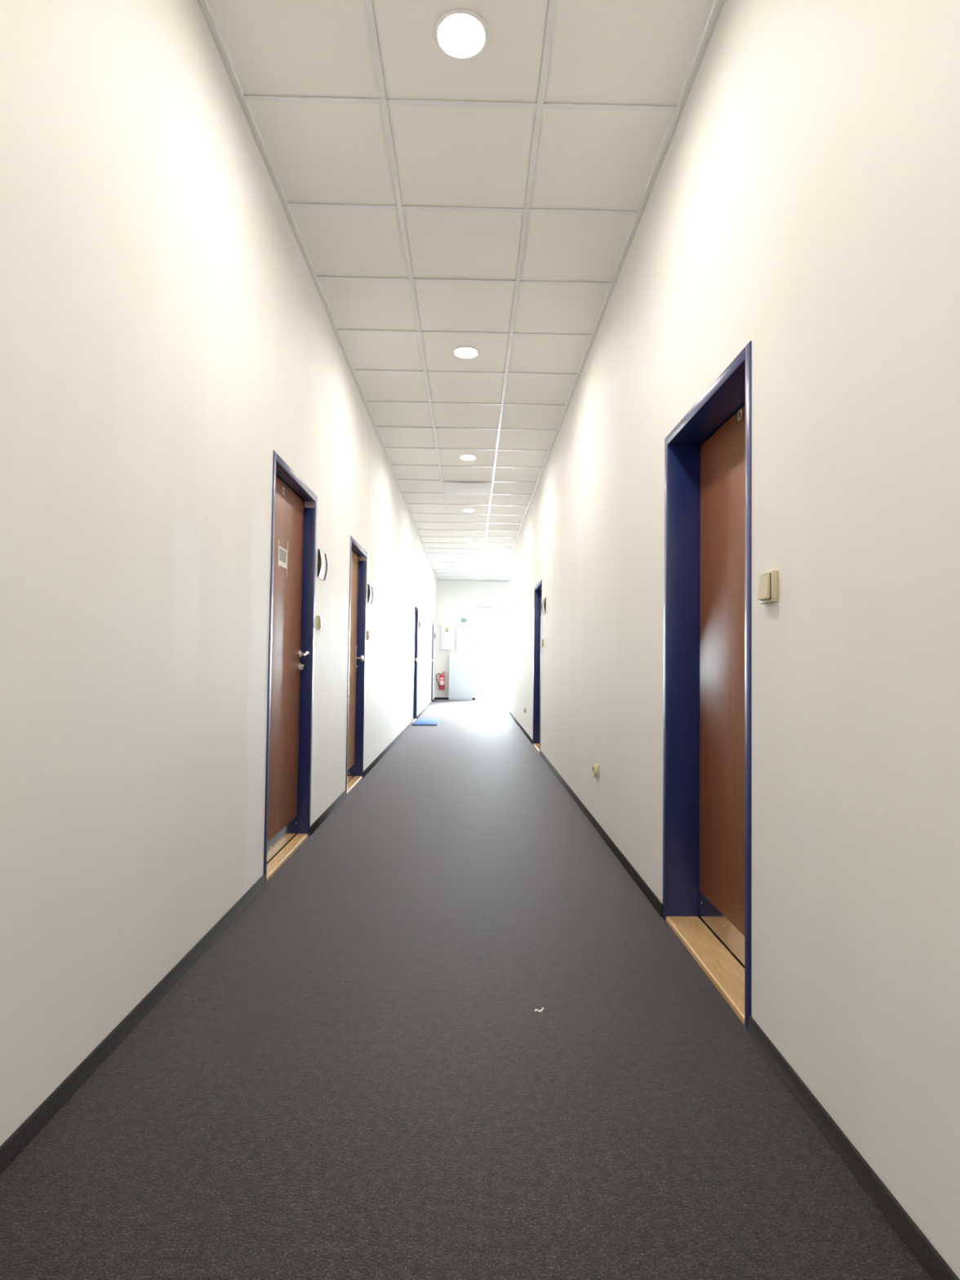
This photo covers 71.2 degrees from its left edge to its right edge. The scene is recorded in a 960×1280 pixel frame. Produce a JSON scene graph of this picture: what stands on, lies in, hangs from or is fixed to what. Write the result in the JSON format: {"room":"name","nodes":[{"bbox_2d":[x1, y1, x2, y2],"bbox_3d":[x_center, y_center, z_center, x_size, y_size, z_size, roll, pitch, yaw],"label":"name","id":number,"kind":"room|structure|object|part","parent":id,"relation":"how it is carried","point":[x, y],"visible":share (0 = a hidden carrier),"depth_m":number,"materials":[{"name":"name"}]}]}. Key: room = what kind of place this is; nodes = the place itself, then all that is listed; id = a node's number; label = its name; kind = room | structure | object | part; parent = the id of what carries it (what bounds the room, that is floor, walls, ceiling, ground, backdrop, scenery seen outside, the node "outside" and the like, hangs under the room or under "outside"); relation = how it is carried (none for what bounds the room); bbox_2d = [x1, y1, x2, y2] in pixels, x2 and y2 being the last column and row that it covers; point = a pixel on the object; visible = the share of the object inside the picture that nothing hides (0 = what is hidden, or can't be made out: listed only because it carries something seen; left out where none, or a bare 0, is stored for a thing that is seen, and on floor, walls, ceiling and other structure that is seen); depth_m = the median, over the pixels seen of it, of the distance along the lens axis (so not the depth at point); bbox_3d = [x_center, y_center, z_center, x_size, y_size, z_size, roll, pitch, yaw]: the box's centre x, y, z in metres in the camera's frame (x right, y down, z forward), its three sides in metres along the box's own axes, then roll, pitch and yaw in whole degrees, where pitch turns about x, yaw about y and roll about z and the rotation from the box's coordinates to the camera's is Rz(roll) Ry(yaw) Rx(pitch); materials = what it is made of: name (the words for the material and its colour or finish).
{"room":"office corridor","nodes":[
{"label":"office corridor","id":0,"kind":"room"},
{"bbox_2d":[0,0,436,1146],"bbox_3d":[-1.206,-0.449,6.786,0.400,3.572,21.970,1,-2,-1],"label":"wall","id":1,"kind":"structure","parent":0,"point":[166,330],"depth_m":1.85,"materials":[{"name":"white paint"}]},
{"bbox_2d":[0,697,435,1174],"bbox_3d":[-1.023,1.194,6.736,0.009,0.050,21.970,1,-2,-1],"label":"baseboard","id":2,"kind":"structure","parent":1,"relation":"attached to","point":[11,1148],"depth_m":1.77,"materials":[{"name":"rubber"}]},
{"bbox_2d":[263,450,317,883],"bbox_3d":[-1.009,0.129,3.474,0.094,1.972,0.869,1,-2,-1],"label":"door","id":3,"kind":"structure","parent":1,"relation":"in","point":[287,809],"depth_m":3.62,"materials":[{"name":"brown wood"}]},
{"bbox_3d":[-1.040,1.040,3.444,0.003,0.096,0.779,1,-2,-1],"label":"kick plate","id":4,"kind":"part","parent":3,"relation":"part of","materials":[{"name":"grey"}]},
{"bbox_2d":[277,539,288,577],"bbox_3d":[-1.019,-0.429,3.470,0.001,0.190,0.182,1,-2,-1],"label":"paper notice","id":5,"kind":"object","parent":3,"relation":"attached to","point":[282,554],"visible":1,"depth_m":3.47,"materials":[{"name":"white paper"}]},
{"bbox_3d":[-0.987,0.077,3.788,0.046,0.029,0.134,1,-2,-19],"label":"lever","id":6,"kind":"part","parent":3,"relation":"part of","materials":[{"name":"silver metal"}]},
{"bbox_2d":[197,0,437,580],"bbox_3d":[-0.973,-1.930,6.836,0.026,0.006,21.970,1,-2,-1],"label":"trim","id":7,"kind":"structure","parent":1,"relation":"attached to","point":[204,7],"depth_m":3.03,"materials":[{"name":"white"}]},
{"bbox_2d":[316,615,323,630],"bbox_3d":[-0.959,-0.103,4.022,0.024,0.082,0.082,1,-2,-1],"label":"light switch","id":8,"kind":"object","parent":1,"relation":"attached to","point":[319,620],"visible":1,"depth_m":3.99,"materials":[{"name":"beige plastic"}]},
{"bbox_2d":[317,548,327,580],"bbox_3d":[-0.956,-0.456,4.078,0.021,0.169,0.176,1,-2,-1],"label":"name plate","id":9,"kind":"object","parent":1,"relation":"attached to","point":[322,557],"visible":1,"depth_m":4.06,"materials":[{"name":"grey plastic"}]},
{"bbox_2d":[345,535,367,795],"bbox_3d":[-1.040,0.201,5.427,0.098,1.952,0.810,1,-2,-1],"label":"door","id":10,"kind":"structure","parent":1,"relation":"in","point":[358,556],"depth_m":5.76,"materials":[{"name":"brown wood"}]},
{"bbox_3d":[-1.073,1.102,5.398,0.003,0.096,0.720,1,-2,-1],"label":"kick plate","id":11,"kind":"part","parent":10,"relation":"part of","materials":[{"name":"grey"}]},
{"bbox_3d":[-1.061,0.162,5.747,0.007,0.240,0.042,1,-2,-1],"label":"plate","id":12,"kind":"part","parent":10,"relation":"part of","materials":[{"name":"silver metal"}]},
{"bbox_3d":[-1.028,0.157,5.747,0.062,0.056,0.056,1,-2,-1],"label":"knob","id":13,"kind":"part","parent":10,"relation":"part of","materials":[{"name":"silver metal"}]},
{"bbox_2d":[366,630,370,639],"bbox_3d":[-0.987,-0.042,5.945,0.024,0.082,0.082,1,-2,-1],"label":"light switch","id":14,"kind":"object","parent":1,"relation":"attached to","point":[368,636],"visible":1,"depth_m":5.92,"materials":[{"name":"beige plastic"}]},
{"bbox_2d":[367,583,373,604],"bbox_3d":[-0.985,-0.411,6.032,0.021,0.169,0.176,1,-2,-1],"label":"name plate","id":15,"kind":"object","parent":1,"relation":"attached to","point":[370,597],"visible":1,"depth_m":6.01,"materials":[{"name":"grey plastic"}]},
{"bbox_2d":[413,603,418,722],"bbox_3d":[-1.128,0.386,11.255,0.102,1.950,0.767,1,-2,-1],"label":"door frame","id":16,"kind":"structure","parent":1,"relation":"in","point":[416,607],"depth_m":11.59,"materials":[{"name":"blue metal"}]},
{"bbox_2d":[431,621,433,702],"bbox_3d":[-1.201,0.542,16.200,0.102,1.950,0.550,1,-2,-1],"label":"door","id":17,"kind":"structure","parent":1,"relation":"in","point":[432,621],"depth_m":16.43,"materials":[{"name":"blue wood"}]},
{"bbox_2d":[205,0,716,581],"bbox_3d":[1.318,-2.050,6.873,5.404,0.300,22.470,1,-2,-1],"label":"ceiling","id":18,"kind":"structure","parent":0,"point":[489,202],"depth_m":3.05,"materials":[{"name":"grey tile"}]},
{"bbox_2d":[434,8,488,60],"bbox_3d":[-0.064,-2.072,2.295,0.188,0.016,0.188,1,-2,-1],"label":"recessed light","id":19,"kind":"object","parent":18,"relation":"in","point":[460,34],"visible":1,"depth_m":2.30,"materials":[{"name":"white plastic"}]},
{"bbox_2d":[439,13,484,53],"bbox_3d":[-0.064,-2.073,2.295,0.153,0.006,0.153,1,-2,-1],"label":"diffuser","id":20,"kind":"object","parent":19,"relation":"attached to","point":[458,33],"depth_m":2.29,"materials":[{"name":"white"}]},
{"bbox_2d":[452,346,479,359],"bbox_3d":[-0.097,-1.998,4.654,0.188,0.016,0.188,1,-2,-1],"label":"recessed light","id":21,"kind":"object","parent":18,"relation":"in","point":[463,352],"visible":1,"depth_m":4.66,"materials":[{"name":"white plastic"}]},
{"bbox_2d":[454,347,476,356],"bbox_3d":[-0.097,-1.999,4.655,0.153,0.006,0.153,1,-2,-1],"label":"diffuser","id":22,"kind":"object","parent":21,"relation":"attached to","point":[459,352],"depth_m":4.66,"materials":[{"name":"white plastic"}]},
{"bbox_2d":[442,481,492,495],"bbox_3d":[-0.154,-1.861,8.271,0.588,0.030,0.572,1,-2,-1],"label":"ceiling panel","id":23,"kind":"object","parent":18,"relation":"attached to","point":[450,487],"visible":1,"depth_m":8.22,"materials":[{"name":"white"}]},
{"bbox_2d":[458,454,476,460],"bbox_3d":[-0.126,-1.922,7.052,0.188,0.016,0.188,1,-2,-1],"label":"recessed light","id":24,"kind":"object","parent":18,"relation":"in","point":[465,457],"visible":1,"depth_m":7.06,"materials":[{"name":"white plastic"}]},
{"bbox_2d":[461,455,475,458],"bbox_3d":[-0.126,-1.923,7.052,0.153,0.006,0.153,1,-2,-1],"label":"diffuser","id":25,"kind":"object","parent":24,"relation":"attached to","point":[462,456],"depth_m":7.06,"materials":[{"name":"white plastic"}]},
{"bbox_2d":[462,508,475,511],"bbox_3d":[-0.161,-1.844,9.519,0.188,0.016,0.188,1,-2,-1],"label":"recessed light","id":26,"kind":"object","parent":18,"relation":"in","point":[465,509],"visible":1,"depth_m":9.54,"materials":[{"name":"white plastic"}]},
{"bbox_2d":[0,699,932,1279],"bbox_3d":[1.298,1.311,6.767,5.254,0.120,22.370,1,-2,-1],"label":"floor","id":27,"kind":"structure","parent":0,"point":[360,1077],"depth_m":1.57,"materials":[{"name":"carpet"}]},
{"bbox_2d":[412,718,439,725],"bbox_3d":[-0.879,1.350,11.051,0.385,0.016,1.040,1,-2,-1],"label":"door mat","id":28,"kind":"object","parent":27,"relation":"on","point":[419,722],"visible":1,"depth_m":10.83,"materials":[{"name":"blue fabric"}]},
{"bbox_2d":[448,653,472,700],"bbox_3d":[-0.499,0.963,17.582,0.610,1.215,0.298,1,-2,-1],"label":"cabinet","id":29,"kind":"object","parent":27,"relation":"on","point":[460,665],"visible":0.99,"depth_m":17.43,"materials":[{"name":"grey metal"}]},
{"bbox_2d":[435,580,511,697],"bbox_3d":[1.208,-0.062,17.926,5.554,3.572,0.250,1,-2,-1],"label":"wall","id":30,"kind":"structure","parent":0,"point":[456,600],"depth_m":17.80,"materials":[{"name":"white paint"}]},
{"bbox_2d":[435,671,445,689],"bbox_3d":[-1.025,1.054,17.620,0.169,0.498,0.234,-1,-3,45],"label":"fire extinguisher","id":31,"kind":"object","parent":30,"relation":"attached to","point":[442,677],"visible":1,"depth_m":17.57,"materials":[{"name":"red paint"}]},
{"bbox_2d":[440,624,451,649],"bbox_3d":[-0.890,-0.076,17.721,0.275,0.660,0.098,1,-2,-1],"label":"electrical box","id":32,"kind":"object","parent":30,"relation":"attached to","point":[446,637],"visible":1,"depth_m":17.68,"materials":[{"name":"white"}]},
{"bbox_2d":[444,625,448,631],"bbox_3d":[-0.874,-0.292,17.685,0.110,0.170,0.002,1,-2,-1],"label":"warning sign","id":33,"kind":"object","parent":32,"relation":"attached to","point":[446,628],"visible":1,"depth_m":17.69,"materials":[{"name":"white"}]},
{"bbox_2d":[435,697,475,699],"bbox_3d":[-0.658,1.548,17.718,1.043,0.050,0.009,1,-2,-1],"label":"baseboard","id":34,"kind":"structure","parent":30,"relation":"attached to","point":[436,698],"depth_m":17.71,"materials":[{"name":"plastic"}]},
{"bbox_2d":[455,625,466,650],"bbox_3d":[-0.495,-0.060,17.726,0.285,0.660,0.098,1,-2,-1],"label":"electrical box","id":35,"kind":"object","parent":30,"relation":"attached to","point":[460,634],"visible":1,"depth_m":17.69,"materials":[{"name":"white"}]},
{"bbox_2d":[475,606,511,700],"bbox_3d":[0.940,0.358,17.848,2.120,2.480,0.130,1,-2,-1],"label":"door","id":36,"kind":"structure","parent":30,"relation":"in","point":[477,696],"depth_m":17.84,"materials":[{"name":"white metal"}]},
{"bbox_3d":[0.924,1.589,17.809,2.010,0.016,0.130,1,-2,-1],"label":"sill","id":37,"kind":"part","parent":36,"relation":"part of","materials":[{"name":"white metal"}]},
{"bbox_2d":[509,0,959,1279],"bbox_3d":[0.931,-0.491,4.567,0.400,3.572,17.470,1,-2,-1],"label":"wall","id":38,"kind":"structure","parent":0,"point":[802,206],"depth_m":1.53,"materials":[{"name":"white paint"}]},
{"bbox_2d":[532,579,542,752],"bbox_3d":[0.750,0.307,7.881,0.162,1.942,0.870,1,-2,-1],"label":"door frame","id":39,"kind":"structure","parent":38,"relation":"in","point":[538,588],"depth_m":8.27,"materials":[{"name":"blue metal"}]},
{"bbox_2d":[540,639,543,646],"bbox_3d":[0.673,0.032,7.283,0.024,0.082,0.082,1,-2,-1],"label":"light switch","id":40,"kind":"object","parent":38,"relation":"attached to","point":[542,640],"visible":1,"depth_m":7.24,"materials":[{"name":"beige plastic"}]},
{"bbox_2d":[542,597,546,614],"bbox_3d":[0.682,-0.363,7.156,0.021,0.169,0.176,1,-2,-1],"label":"name plate","id":41,"kind":"object","parent":38,"relation":"attached to","point":[544,603],"visible":1,"depth_m":7.07,"materials":[{"name":"grey plastic"}]},
{"bbox_2d":[592,763,599,778],"bbox_3d":[0.707,0.802,4.098,0.028,0.082,0.082,1,-2,-1],"label":"wall socket","id":42,"kind":"object","parent":38,"relation":"attached to","point":[595,768],"visible":1,"depth_m":4.07,"materials":[{"name":"beige plastic"}]},
{"bbox_2d":[510,0,724,554],"bbox_3d":[0.738,-1.978,4.611,0.026,0.006,17.470,1,-2,-1],"label":"trim","id":43,"kind":"structure","parent":38,"relation":"attached to","point":[718,6],"depth_m":3.00,"materials":[{"name":"white"}]},
{"bbox_2d":[662,340,751,1031],"bbox_3d":[0.832,0.131,2.304,0.162,1.942,0.844,1,-2,-1],"label":"door","id":44,"kind":"structure","parent":38,"relation":"in","point":[707,757],"depth_m":2.52,"materials":[{"name":"brown wood"}]},
{"bbox_3d":[0.874,1.028,2.276,0.003,0.096,0.754,1,-2,-1],"label":"kick plate","id":45,"kind":"part","parent":44,"relation":"part of","materials":[{"name":"grey"}]},
{"bbox_2d":[509,711,959,1279],"bbox_3d":[0.705,1.146,4.512,0.009,0.050,17.470,1,-2,-1],"label":"baseboard","id":46,"kind":"structure","parent":38,"relation":"attached to","point":[926,1255],"depth_m":1.40,"materials":[{"name":"rubber"}]},
{"bbox_2d":[757,569,777,604],"bbox_3d":[0.754,-0.138,1.764,0.024,0.082,0.082,1,-2,-1],"label":"light switch","id":47,"kind":"object","parent":38,"relation":"attached to","point":[768,581],"visible":1,"depth_m":1.74,"materials":[{"name":"beige plastic"}]}
]}

